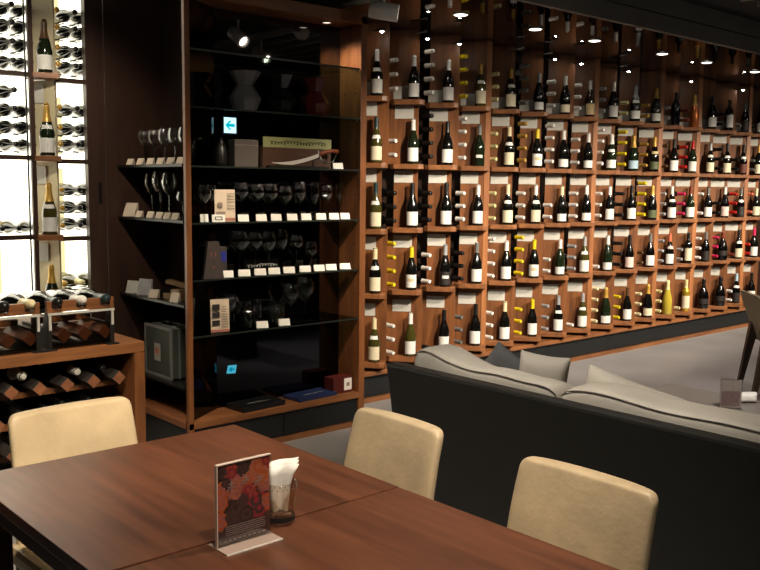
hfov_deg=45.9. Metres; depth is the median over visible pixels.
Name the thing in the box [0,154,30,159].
shelf
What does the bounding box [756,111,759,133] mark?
wine bottle
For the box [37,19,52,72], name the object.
wine bottle
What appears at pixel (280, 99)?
vase
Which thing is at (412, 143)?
wine bottle
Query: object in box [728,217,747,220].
shelf
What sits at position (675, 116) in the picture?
wine bottle
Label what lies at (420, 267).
wine bottle
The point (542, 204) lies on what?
wine bottle
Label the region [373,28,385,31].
spotlight
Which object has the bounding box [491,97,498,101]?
wine bottle
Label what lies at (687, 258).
wine bottle
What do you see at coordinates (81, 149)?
wine bottle
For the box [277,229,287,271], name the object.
wine glass
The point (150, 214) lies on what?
price card
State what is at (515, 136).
wine bottle
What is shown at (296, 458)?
paper napkin
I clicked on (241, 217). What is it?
price card
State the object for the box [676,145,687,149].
wine bottle
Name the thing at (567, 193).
wine bottle
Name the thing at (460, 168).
shelf
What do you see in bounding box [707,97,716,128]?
wine bottle
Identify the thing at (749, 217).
shelf
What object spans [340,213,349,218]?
price card
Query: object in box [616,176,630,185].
card
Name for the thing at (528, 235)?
card
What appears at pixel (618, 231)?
card
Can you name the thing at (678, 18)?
trim
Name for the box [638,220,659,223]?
shelf
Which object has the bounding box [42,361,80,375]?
wine bottle
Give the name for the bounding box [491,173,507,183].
card
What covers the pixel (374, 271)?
wine bottle
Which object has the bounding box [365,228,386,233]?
shelf
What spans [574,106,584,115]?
card
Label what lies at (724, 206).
wine bottle
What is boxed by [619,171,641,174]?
shelf
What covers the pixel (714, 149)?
wine bottle
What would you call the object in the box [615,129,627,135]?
wine bottle
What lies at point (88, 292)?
wine bottle
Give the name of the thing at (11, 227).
wine bottle
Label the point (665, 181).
card
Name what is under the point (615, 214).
wine bottle
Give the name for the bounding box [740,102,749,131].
wine bottle
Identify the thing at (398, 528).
dining table
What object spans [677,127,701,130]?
shelf
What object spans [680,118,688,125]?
card
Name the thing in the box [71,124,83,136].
wine bottle
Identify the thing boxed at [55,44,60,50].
wine bottle
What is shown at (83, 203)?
wine bottle
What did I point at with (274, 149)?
wooden crate
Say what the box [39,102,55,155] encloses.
wine bottle
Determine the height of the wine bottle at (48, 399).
0.074 m
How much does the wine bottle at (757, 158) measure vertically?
0.323 m
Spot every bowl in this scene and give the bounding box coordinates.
[144,173,159,193]
[157,129,171,145]
[161,173,176,193]
[230,231,249,252]
[233,182,248,201]
[247,233,262,250]
[249,184,264,201]
[261,231,275,252]
[278,186,291,203]
[282,284,298,304]
[296,277,313,300]
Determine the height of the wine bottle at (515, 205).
0.082 m
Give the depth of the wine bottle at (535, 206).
7.24 m
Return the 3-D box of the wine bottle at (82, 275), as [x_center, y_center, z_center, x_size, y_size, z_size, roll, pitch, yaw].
[-1.760,-0.033,5.410,0.084,0.084,0.296,-5,8,-41]
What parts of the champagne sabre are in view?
blade, handle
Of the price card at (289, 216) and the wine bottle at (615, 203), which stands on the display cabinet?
the price card at (289, 216)
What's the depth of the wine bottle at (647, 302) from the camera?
8.48 m
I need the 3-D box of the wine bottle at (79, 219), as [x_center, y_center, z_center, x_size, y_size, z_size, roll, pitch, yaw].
[-1.760,-0.366,5.377,0.077,0.077,0.284,-5,8,-41]
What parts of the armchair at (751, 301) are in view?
leg, backrest, leg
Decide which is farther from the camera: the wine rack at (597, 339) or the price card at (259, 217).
the wine rack at (597, 339)
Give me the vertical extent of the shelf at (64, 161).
0.025 m
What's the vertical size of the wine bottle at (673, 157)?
0.318 m
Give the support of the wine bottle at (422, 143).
on the wine bottle at (421, 156)
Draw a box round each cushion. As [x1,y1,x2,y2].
[414,344,574,397]
[561,382,759,442]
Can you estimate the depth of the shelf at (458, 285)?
6.84 m
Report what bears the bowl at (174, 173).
on the wine glass at (174, 173)
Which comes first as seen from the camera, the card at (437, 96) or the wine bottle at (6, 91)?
the wine bottle at (6, 91)
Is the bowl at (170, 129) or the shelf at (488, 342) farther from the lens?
the shelf at (488, 342)
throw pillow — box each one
[485,342,519,369]
[519,350,570,382]
[586,364,686,400]
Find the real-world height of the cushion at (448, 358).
0.396 m
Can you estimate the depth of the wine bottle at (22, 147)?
5.07 m
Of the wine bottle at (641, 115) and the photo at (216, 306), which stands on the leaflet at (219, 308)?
the photo at (216, 306)
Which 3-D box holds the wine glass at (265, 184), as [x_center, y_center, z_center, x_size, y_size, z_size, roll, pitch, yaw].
[-0.628,-0.476,5.172,0.086,0.204,0.086,-5,8,-41]
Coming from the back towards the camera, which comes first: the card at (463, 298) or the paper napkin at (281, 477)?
the card at (463, 298)
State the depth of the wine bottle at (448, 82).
6.46 m
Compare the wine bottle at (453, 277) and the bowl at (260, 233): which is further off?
the wine bottle at (453, 277)
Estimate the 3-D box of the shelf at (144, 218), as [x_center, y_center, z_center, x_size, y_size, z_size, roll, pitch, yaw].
[-1.185,-0.374,5.101,0.284,0.014,0.757,-5,8,-41]
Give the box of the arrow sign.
[222,116,237,134]
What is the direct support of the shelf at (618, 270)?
attached to the wine rack at (597, 339)
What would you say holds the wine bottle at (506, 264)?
on the wine rack at (597, 339)
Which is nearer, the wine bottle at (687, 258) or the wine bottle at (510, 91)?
the wine bottle at (510, 91)
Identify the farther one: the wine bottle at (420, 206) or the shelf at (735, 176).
the shelf at (735, 176)
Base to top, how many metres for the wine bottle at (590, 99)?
0.310 m
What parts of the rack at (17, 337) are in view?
rail, rail, frame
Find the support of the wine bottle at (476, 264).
on the wine rack at (597, 339)
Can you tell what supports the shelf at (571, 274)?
attached to the wine rack at (597, 339)
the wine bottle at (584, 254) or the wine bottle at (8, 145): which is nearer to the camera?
the wine bottle at (8, 145)
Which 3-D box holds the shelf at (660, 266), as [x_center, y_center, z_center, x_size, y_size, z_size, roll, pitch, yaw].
[2.759,-0.177,8.709,0.235,0.035,0.102,2,6,9]
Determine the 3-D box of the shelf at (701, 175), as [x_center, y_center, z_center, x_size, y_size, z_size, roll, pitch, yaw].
[3.284,-1.108,9.066,0.235,0.035,0.102,2,6,9]
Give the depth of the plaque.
5.24 m
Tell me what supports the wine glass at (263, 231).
on the display cabinet
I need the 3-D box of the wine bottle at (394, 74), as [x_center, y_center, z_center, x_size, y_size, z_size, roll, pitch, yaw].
[0.015,-1.436,6.163,0.082,0.082,0.302,-5,8,-41]
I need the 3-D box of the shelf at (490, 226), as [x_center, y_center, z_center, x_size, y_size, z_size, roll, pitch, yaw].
[0.958,-0.459,7.063,0.235,0.035,0.102,2,6,9]
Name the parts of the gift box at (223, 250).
blue panel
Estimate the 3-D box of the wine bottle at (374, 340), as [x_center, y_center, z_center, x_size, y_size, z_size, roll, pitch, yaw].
[-0.040,0.380,6.227,0.084,0.308,0.084,1,6,6]
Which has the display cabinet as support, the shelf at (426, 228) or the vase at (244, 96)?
the vase at (244, 96)
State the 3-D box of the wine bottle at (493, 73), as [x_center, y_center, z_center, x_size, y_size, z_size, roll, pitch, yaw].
[0.790,-1.598,6.837,0.082,0.082,0.302,-5,8,-41]
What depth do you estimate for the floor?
7.53 m
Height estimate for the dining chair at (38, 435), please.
0.825 m
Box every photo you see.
[212,304,219,309]
[212,312,219,317]
[212,320,219,325]
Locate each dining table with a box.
[0,425,397,569]
[122,487,618,569]
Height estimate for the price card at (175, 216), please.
0.036 m
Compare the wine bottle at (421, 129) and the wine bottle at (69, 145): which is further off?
the wine bottle at (421, 129)
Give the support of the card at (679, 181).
attached to the wine rack at (597, 339)
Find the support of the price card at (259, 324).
on the display cabinet
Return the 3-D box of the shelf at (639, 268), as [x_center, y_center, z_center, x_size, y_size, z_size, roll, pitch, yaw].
[2.501,-0.154,8.481,0.235,0.035,0.102,2,6,9]
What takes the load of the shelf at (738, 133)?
attached to the wine rack at (597, 339)
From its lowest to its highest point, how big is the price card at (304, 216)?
0.039 m
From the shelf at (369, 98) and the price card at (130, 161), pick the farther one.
the shelf at (369, 98)
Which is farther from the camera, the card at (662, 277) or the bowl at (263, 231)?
the card at (662, 277)
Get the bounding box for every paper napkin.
[270,457,298,463]
[270,460,298,467]
[270,464,298,511]
[741,392,756,401]
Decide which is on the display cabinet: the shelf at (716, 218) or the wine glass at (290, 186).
the wine glass at (290, 186)
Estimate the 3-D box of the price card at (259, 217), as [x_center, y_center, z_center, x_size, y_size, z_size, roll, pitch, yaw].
[-0.667,-0.379,5.045,0.059,0.039,0.022,-2,7,-21]
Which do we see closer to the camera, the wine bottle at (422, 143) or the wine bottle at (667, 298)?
the wine bottle at (422, 143)
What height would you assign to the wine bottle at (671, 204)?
0.321 m
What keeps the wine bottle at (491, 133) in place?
on the wine bottle at (495, 146)
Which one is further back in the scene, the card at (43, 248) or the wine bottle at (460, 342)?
the wine bottle at (460, 342)
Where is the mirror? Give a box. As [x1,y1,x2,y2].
[213,8,339,329]
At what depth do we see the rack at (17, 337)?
3.66 m
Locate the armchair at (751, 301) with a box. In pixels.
[737,290,759,393]
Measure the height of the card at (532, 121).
0.087 m
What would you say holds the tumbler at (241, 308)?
on the display cabinet
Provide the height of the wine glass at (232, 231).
0.244 m
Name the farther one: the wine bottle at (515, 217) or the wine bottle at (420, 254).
the wine bottle at (515, 217)
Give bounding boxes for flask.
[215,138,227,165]
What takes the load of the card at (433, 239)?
attached to the wine rack at (597, 339)
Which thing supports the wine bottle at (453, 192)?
on the wine bottle at (454, 205)
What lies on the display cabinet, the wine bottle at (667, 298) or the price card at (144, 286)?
the price card at (144, 286)
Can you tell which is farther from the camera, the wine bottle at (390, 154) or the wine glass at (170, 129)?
the wine bottle at (390, 154)
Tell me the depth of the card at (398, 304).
6.49 m
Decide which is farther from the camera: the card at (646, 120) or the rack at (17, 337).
the card at (646, 120)
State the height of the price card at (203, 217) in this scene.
0.044 m
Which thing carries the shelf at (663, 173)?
attached to the wine rack at (597, 339)
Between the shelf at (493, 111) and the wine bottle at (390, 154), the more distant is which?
the shelf at (493, 111)
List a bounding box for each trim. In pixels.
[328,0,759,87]
[515,0,759,54]
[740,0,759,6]
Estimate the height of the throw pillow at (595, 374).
0.355 m
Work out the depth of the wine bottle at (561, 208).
7.47 m
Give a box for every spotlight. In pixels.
[368,0,399,21]
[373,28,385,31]
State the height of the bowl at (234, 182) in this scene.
0.108 m
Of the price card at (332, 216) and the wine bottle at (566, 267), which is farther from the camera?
the wine bottle at (566, 267)
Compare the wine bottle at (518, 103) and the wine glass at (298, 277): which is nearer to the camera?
the wine glass at (298, 277)
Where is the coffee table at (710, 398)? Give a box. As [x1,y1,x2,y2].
[653,383,759,413]
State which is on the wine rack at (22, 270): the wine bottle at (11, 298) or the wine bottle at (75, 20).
the wine bottle at (75, 20)
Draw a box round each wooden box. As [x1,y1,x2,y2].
[163,292,170,298]
[166,279,184,288]
[171,288,184,300]
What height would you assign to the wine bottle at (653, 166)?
0.327 m
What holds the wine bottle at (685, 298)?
on the wine rack at (597, 339)
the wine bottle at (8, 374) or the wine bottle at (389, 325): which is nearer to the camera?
the wine bottle at (8, 374)
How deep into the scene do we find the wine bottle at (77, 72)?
5.27 m
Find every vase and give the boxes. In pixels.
[229,70,260,111]
[265,74,296,114]
[300,78,329,116]
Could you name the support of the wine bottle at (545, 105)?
on the wine rack at (597, 339)
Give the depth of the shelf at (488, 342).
7.12 m
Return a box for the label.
[227,365,236,373]
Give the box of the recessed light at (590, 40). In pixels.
[587,39,601,41]
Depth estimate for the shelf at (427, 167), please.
6.51 m
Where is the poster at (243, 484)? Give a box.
[218,455,269,546]
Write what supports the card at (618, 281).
attached to the wine rack at (597, 339)
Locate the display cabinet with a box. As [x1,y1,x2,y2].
[117,0,366,441]
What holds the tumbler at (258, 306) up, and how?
on the display cabinet
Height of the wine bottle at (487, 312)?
0.082 m
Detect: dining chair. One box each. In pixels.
[8,396,137,569]
[343,407,443,499]
[507,456,658,569]
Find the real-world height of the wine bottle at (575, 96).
0.082 m
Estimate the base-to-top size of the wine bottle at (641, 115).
0.082 m
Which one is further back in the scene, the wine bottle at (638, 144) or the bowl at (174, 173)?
the wine bottle at (638, 144)
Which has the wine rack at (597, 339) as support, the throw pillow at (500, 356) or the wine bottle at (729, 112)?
the wine bottle at (729, 112)
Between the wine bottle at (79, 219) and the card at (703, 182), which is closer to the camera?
the wine bottle at (79, 219)
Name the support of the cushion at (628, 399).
on the sofa
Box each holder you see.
[214,453,282,556]
[720,380,741,407]
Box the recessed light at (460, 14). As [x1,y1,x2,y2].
[452,12,468,16]
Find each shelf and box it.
[0,69,27,76]
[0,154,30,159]
[0,235,33,240]
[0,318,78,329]
[27,72,58,79]
[29,155,61,161]
[32,234,63,240]
[55,77,84,84]
[57,159,86,163]
[60,236,88,240]
[117,164,182,168]
[118,216,183,222]
[120,289,184,307]
[145,372,185,390]
[364,360,385,367]
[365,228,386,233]
[365,292,385,298]
[366,163,387,167]
[367,96,388,101]
[386,354,414,361]
[388,288,421,294]
[389,227,422,232]
[390,164,423,168]
[391,99,424,105]
[423,285,454,291]
[424,226,455,231]
[425,165,457,169]
[426,103,458,108]
[454,343,484,350]
[455,282,485,288]
[456,225,487,230]
[457,166,488,170]
[459,106,489,111]
[485,339,513,345]
[487,280,514,285]
[488,224,516,228]
[490,167,517,171]
[491,109,519,113]
[513,277,542,282]
[514,334,540,341]
[515,223,543,227]
[518,112,547,116]
[518,168,545,172]
[541,330,566,336]
[542,222,569,226]
[542,275,568,279]
[545,114,573,118]
[546,169,571,172]
[565,272,592,277]
[566,222,594,225]
[566,326,590,332]
[568,170,596,173]
[570,117,598,121]
[591,323,613,328]
[593,270,615,275]
[594,221,617,225]
[597,170,619,174]
[598,119,621,123]
[612,268,636,272]
[613,319,634,325]
[614,220,638,224]
[616,121,643,125]
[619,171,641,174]
[634,316,655,321]
[635,172,661,175]
[636,266,657,270]
[637,123,663,127]
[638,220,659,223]
[655,313,674,318]
[657,264,676,268]
[659,219,678,222]
[662,172,681,175]
[663,125,683,129]
[674,310,692,315]
[675,173,699,176]
[676,218,697,222]
[676,263,695,266]
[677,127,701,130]
[692,307,710,312]
[695,261,712,265]
[697,218,714,221]
[700,174,717,176]
[701,129,719,132]
[709,305,726,309]
[711,174,733,177]
[711,260,729,263]
[712,217,731,220]
[713,130,736,133]
[726,302,742,306]
[727,258,745,261]
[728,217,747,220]
[730,132,752,135]
[734,175,749,177]
[744,257,759,260]
[746,216,759,219]
[749,175,759,178]
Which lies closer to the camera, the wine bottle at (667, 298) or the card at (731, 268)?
the wine bottle at (667, 298)
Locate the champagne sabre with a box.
[266,148,338,168]
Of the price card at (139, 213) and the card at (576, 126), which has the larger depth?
the card at (576, 126)
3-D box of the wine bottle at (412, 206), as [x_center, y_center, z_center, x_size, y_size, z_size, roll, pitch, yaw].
[0.228,-0.565,6.352,0.086,0.318,0.087,0,6,-3]
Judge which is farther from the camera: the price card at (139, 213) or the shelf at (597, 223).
the shelf at (597, 223)
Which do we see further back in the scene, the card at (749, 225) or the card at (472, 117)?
the card at (749, 225)
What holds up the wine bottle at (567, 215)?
on the wine rack at (597, 339)
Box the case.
[144,319,185,380]
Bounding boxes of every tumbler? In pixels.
[240,305,253,327]
[247,304,259,325]
[268,303,280,324]
[272,301,284,322]
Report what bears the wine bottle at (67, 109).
on the wine rack at (22, 270)
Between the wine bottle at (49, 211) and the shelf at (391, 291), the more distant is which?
the shelf at (391, 291)
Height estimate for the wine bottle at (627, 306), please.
0.308 m
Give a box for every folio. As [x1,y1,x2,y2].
[226,395,284,412]
[283,387,336,402]
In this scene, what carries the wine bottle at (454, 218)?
on the wine rack at (597, 339)
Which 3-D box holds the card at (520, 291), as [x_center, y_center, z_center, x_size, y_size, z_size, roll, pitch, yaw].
[1.189,0.058,7.404,0.135,0.087,0.003,2,6,9]
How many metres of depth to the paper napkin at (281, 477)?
1.99 m
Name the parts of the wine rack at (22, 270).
frame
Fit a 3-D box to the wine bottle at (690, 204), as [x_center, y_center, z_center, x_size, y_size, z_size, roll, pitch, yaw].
[3.065,-0.816,8.860,0.087,0.321,0.088,2,6,9]
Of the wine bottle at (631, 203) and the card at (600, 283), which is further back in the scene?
the wine bottle at (631, 203)
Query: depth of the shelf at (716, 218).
9.29 m
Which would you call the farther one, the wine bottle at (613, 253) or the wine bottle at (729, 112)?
the wine bottle at (729, 112)
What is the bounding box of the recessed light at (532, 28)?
[527,27,542,30]
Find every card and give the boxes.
[34,84,43,102]
[37,166,45,183]
[39,243,48,260]
[125,280,138,293]
[126,159,134,164]
[135,211,143,216]
[136,158,144,164]
[137,278,152,294]
[146,158,154,163]
[146,211,154,217]
[148,289,159,297]
[155,212,163,218]
[156,158,164,163]
[163,212,171,218]
[166,157,174,163]
[169,292,180,302]
[170,213,179,219]
[175,157,182,163]
[200,214,208,221]
[212,214,224,221]
[223,270,233,277]
[238,214,248,221]
[238,269,250,276]
[254,268,265,274]
[256,214,266,220]
[256,321,268,327]
[268,267,279,273]
[271,214,281,220]
[278,318,289,325]
[283,267,294,272]
[287,214,297,219]
[299,266,310,271]
[301,213,311,219]
[313,265,324,270]
[316,213,325,219]
[325,264,336,269]
[329,213,338,219]
[333,163,342,168]
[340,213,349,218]
[340,263,350,268]
[365,237,375,249]
[365,303,374,315]
[366,103,376,115]
[366,169,376,181]
[367,82,370,94]
[392,299,410,311]
[393,86,407,98]
[393,235,411,247]
[394,170,412,182]
[395,106,413,118]
[426,296,444,307]
[427,234,445,245]
[428,90,442,101]
[428,171,446,182]
[429,109,447,120]
[458,292,475,303]
[459,233,476,243]
[461,94,474,104]
[461,172,478,183]
[462,112,479,123]
[488,289,504,300]
[489,232,506,242]
[491,97,504,107]
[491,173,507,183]
[492,115,509,125]
[516,287,531,296]
[517,230,533,240]
[519,100,532,110]
[519,173,535,183]
[520,117,536,127]
[542,284,557,293]
[544,229,559,239]
[545,174,561,184]
[546,103,559,113]
[547,120,563,129]
[567,281,582,291]
[568,228,583,238]
[570,175,585,184]
[572,122,587,131]
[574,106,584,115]
[592,279,605,288]
[594,228,606,236]
[596,175,608,184]
[598,108,607,117]
[598,124,611,133]
[614,227,628,235]
[614,277,626,285]
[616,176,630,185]
[618,111,629,120]
[618,126,632,135]
[636,275,647,283]
[637,177,651,185]
[638,226,649,234]
[639,128,653,137]
[640,113,650,122]
[656,273,666,281]
[658,225,668,233]
[661,177,671,185]
[663,115,670,124]
[663,130,673,138]
[675,271,685,278]
[676,178,689,185]
[677,224,687,232]
[678,132,691,140]
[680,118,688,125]
[694,269,702,276]
[696,224,704,231]
[698,178,707,186]
[701,119,707,127]
[701,133,709,141]
[711,178,723,186]
[711,267,719,274]
[713,135,726,142]
[713,223,721,230]
[716,121,724,129]
[725,222,737,230]
[727,179,739,186]
[727,265,735,273]
[730,136,742,144]
[741,222,752,229]
[743,179,755,186]
[743,264,750,271]
[750,138,757,145]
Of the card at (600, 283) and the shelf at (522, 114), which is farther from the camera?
the card at (600, 283)
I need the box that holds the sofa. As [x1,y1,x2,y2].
[387,362,759,569]
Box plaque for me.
[244,258,278,272]
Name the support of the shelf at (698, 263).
attached to the wine rack at (597, 339)
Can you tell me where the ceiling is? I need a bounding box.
[304,0,759,21]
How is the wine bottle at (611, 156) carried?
on the wine rack at (597, 339)
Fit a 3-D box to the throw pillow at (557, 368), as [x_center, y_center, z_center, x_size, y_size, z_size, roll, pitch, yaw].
[0.657,0.459,3.686,0.238,0.376,0.128,3,7,19]
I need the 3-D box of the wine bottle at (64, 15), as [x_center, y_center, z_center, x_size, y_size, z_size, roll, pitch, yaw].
[-1.818,-1.558,5.181,0.077,0.077,0.284,-5,8,-41]
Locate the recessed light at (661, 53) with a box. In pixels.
[655,52,668,54]
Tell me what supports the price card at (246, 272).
on the display cabinet
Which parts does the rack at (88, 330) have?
frame, rail, rail, frame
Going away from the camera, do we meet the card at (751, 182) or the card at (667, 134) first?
the card at (667, 134)
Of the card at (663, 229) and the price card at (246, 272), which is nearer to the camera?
the price card at (246, 272)
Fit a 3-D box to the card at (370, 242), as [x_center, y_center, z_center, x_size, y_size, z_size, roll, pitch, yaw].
[-0.096,-0.289,6.213,0.135,0.087,0.003,2,6,9]
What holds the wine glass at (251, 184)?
on the display cabinet
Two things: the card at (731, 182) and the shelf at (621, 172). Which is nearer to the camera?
the shelf at (621, 172)
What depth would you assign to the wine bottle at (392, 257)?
6.20 m
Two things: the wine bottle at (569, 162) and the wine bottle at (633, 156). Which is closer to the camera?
the wine bottle at (569, 162)
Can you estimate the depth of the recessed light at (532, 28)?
6.18 m
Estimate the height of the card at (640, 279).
0.087 m
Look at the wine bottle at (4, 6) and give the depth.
4.90 m
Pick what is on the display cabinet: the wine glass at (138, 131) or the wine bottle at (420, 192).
the wine glass at (138, 131)
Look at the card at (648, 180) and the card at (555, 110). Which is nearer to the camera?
the card at (555, 110)
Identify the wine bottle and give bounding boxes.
[0,1,13,15]
[0,18,14,33]
[0,37,15,51]
[0,56,15,69]
[0,85,16,99]
[0,103,17,116]
[0,120,17,133]
[0,138,18,151]
[0,220,21,233]
[0,293,35,312]
[0,301,9,311]
[0,367,26,380]
[5,3,25,19]
[6,20,32,36]
[7,39,26,54]
[8,57,33,70]
[10,104,28,118]
[11,121,35,134]
[11,139,29,152]
[14,219,38,232]
[21,291,62,313]
[32,393,65,405]
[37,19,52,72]
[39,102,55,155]
[42,182,57,234]
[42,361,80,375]
[45,264,57,312]
[46,289,86,311]
[54,7,59,13]
[54,9,77,24]
[55,25,77,40]
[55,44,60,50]
[55,45,78,60]
[56,61,78,75]
[57,103,79,116]
[57,123,80,135]
[57,389,91,401]
[58,139,80,151]
[59,183,81,195]
[60,200,82,213]
[60,217,82,230]
[62,272,84,286]
[62,280,67,285]
[66,11,80,26]
[67,28,81,42]
[68,47,81,61]
[68,63,81,77]
[69,287,110,309]
[70,104,82,117]
[70,357,106,371]
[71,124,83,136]
[71,140,83,152]
[73,200,85,213]
[73,217,85,229]
[73,271,87,285]
[74,183,85,195]
[368,317,379,362]
[369,182,381,228]
[369,248,380,293]
[370,117,381,162]
[371,49,382,95]
[381,201,396,211]
[382,188,396,197]
[382,215,395,224]
[386,336,394,341]
[386,349,394,354]
[387,241,395,245]
[387,254,395,259]
[387,268,395,273]
[387,282,395,286]
[387,323,394,328]
[388,153,396,157]
[389,72,397,77]
[389,86,397,91]
[389,139,396,143]
[390,57,398,62]
[404,313,415,356]
[405,246,416,289]
[406,183,417,227]
[407,119,418,163]
[408,55,419,98]
[417,201,431,210]
[417,249,430,258]
[417,262,430,271]
[417,275,430,284]
[418,138,432,147]
[418,188,432,197]
[418,215,431,223]
[419,75,433,84]
[419,112,433,121]
[419,125,433,134]
[419,152,432,160]
[420,48,434,57]
[420,62,434,71]
[420,89,433,98]
[438,309,448,344]
[439,244,450,286]
[440,182,451,226]
[441,121,452,164]
[442,59,453,102]
[450,247,463,256]
[450,260,463,268]
[450,273,463,281]
[451,188,465,197]
[451,201,464,209]
[452,214,464,222]
[454,339,462,344]
[455,314,462,318]
[455,327,462,331]
[458,143,466,146]
[458,156,465,159]
[459,81,467,85]
[459,94,467,98]
[459,116,466,120]
[459,129,466,133]
[460,54,468,58]
[460,67,467,72]
[469,303,480,345]
[471,242,481,283]
[472,185,482,225]
[473,124,484,165]
[475,63,485,105]
[486,310,493,314]
[487,261,494,265]
[487,273,494,277]
[488,216,495,219]
[488,237,495,240]
[489,191,496,195]
[490,132,497,135]
[490,144,497,148]
[490,157,497,160]
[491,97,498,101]
[492,72,499,76]
[499,301,509,340]
[500,240,511,280]
[502,184,512,224]
[503,126,514,166]
[505,68,515,108]
[510,245,523,252]
[510,256,523,263]
[511,233,523,240]
[511,269,522,275]
[512,189,525,196]
[512,201,524,208]
[513,132,526,140]
[513,214,524,219]
[514,120,527,127]
[514,145,526,151]
[514,157,526,163]
[514,307,521,311]
[514,318,521,322]
[514,330,521,334]
[515,63,528,70]
[515,75,528,82]
[516,88,528,94]
[516,100,527,106]
[527,299,536,336]
[528,239,538,277]
[530,185,540,223]
[531,128,541,167]
[533,73,543,111]
[540,201,552,207]
[540,214,551,219]
[541,123,554,129]
[541,134,554,141]
[542,147,553,152]
[542,158,553,164]
[543,79,555,86]
[544,91,555,97]
[544,103,555,108]
[553,295,562,331]
[554,239,564,275]
[556,186,566,222]
[558,130,568,168]
[559,75,569,113]
[563,242,576,248]
[564,253,575,259]
[564,265,575,270]
[565,190,577,196]
[566,201,577,206]
[566,213,577,218]
[567,136,579,143]
[568,148,579,153]
[568,160,579,165]
[574,83,581,87]
[574,95,581,98]
[577,293,586,327]
[579,236,588,273]
[581,185,590,221]
[583,133,592,169]
[584,80,594,116]
[599,287,610,324]
[602,235,611,270]
[604,186,613,221]
[605,134,616,169]
[608,82,617,118]
[611,240,622,245]
[611,250,622,255]
[612,262,621,266]
[613,190,624,196]
[613,201,624,206]
[614,213,623,216]
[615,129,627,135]
[615,140,626,145]
[616,151,626,155]
[616,162,625,166]
[618,101,628,105]
[618,112,627,115]
[622,287,631,320]
[624,235,633,268]
[626,185,635,220]
[627,134,638,170]
[630,85,640,120]
[634,191,646,196]
[635,180,646,185]
[636,142,648,146]
[636,202,645,205]
[638,153,647,156]
[638,163,647,166]
[640,103,649,107]
[640,114,649,117]
[642,284,651,317]
[645,233,654,266]
[646,185,656,219]
[648,136,658,171]
[651,89,660,122]
[661,280,671,314]
[664,233,673,264]
[666,186,675,218]
[668,139,677,171]
[671,92,679,124]
[674,191,685,196]
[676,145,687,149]
[678,155,687,158]
[678,165,686,168]
[680,108,689,112]
[680,118,688,121]
[681,279,689,311]
[683,232,691,263]
[685,186,694,218]
[687,141,696,172]
[689,94,698,126]
[697,279,708,308]
[701,232,709,261]
[703,187,711,217]
[705,143,713,173]
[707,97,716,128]
[713,147,723,151]
[714,157,722,160]
[714,276,724,305]
[716,122,724,125]
[716,231,727,259]
[720,187,728,217]
[722,143,730,173]
[724,100,733,129]
[727,192,737,195]
[731,273,739,302]
[733,229,741,258]
[736,188,744,216]
[738,145,746,174]
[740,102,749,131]
[747,272,754,293]
[749,228,757,256]
[751,188,759,216]
[753,145,759,174]
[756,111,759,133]
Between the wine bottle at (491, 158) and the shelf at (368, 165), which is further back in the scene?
the wine bottle at (491, 158)
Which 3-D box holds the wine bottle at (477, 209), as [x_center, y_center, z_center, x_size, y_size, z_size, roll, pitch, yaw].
[0.744,-0.607,6.809,0.084,0.311,0.085,2,6,9]
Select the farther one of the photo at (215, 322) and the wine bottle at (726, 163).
the wine bottle at (726, 163)
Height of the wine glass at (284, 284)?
0.224 m
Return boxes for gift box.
[202,241,223,278]
[220,247,226,270]
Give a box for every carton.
[228,139,258,166]
[324,373,351,393]
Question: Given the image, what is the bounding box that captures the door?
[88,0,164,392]
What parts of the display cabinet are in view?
corner post, drawer, rail, drawer, panel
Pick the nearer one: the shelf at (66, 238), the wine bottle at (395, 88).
the shelf at (66, 238)
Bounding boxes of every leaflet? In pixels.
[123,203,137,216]
[210,299,229,332]
[214,189,234,221]
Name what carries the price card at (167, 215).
on the display cabinet
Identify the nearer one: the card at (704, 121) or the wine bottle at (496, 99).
the wine bottle at (496, 99)
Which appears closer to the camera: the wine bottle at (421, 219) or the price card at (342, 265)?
the price card at (342, 265)
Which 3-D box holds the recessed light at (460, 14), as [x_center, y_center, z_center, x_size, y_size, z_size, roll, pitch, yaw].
[0.514,-1.718,5.709,0.110,0.013,0.110,-5,8,-41]
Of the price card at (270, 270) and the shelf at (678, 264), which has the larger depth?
the shelf at (678, 264)
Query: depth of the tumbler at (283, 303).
5.29 m
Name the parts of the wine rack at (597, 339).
post, rail, panel, post, post, post, post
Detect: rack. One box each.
[0,0,95,331]
[0,302,44,354]
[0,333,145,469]
[22,296,118,351]
[364,23,759,403]
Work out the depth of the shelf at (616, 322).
8.26 m
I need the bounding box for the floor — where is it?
[12,326,759,569]
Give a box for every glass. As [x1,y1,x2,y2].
[137,131,151,164]
[144,173,159,203]
[147,131,161,161]
[151,172,168,195]
[157,129,171,163]
[161,173,176,205]
[167,128,182,151]
[230,231,249,274]
[233,182,248,220]
[247,233,262,273]
[249,184,264,220]
[261,231,275,272]
[264,184,278,219]
[270,479,296,523]
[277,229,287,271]
[278,186,291,219]
[282,284,298,321]
[289,236,302,270]
[293,182,305,218]
[296,277,313,320]
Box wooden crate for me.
[260,136,330,168]
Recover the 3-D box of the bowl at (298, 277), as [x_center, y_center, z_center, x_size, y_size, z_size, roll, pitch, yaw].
[-0.453,0.025,5.410,0.112,0.143,0.112,-5,8,-41]

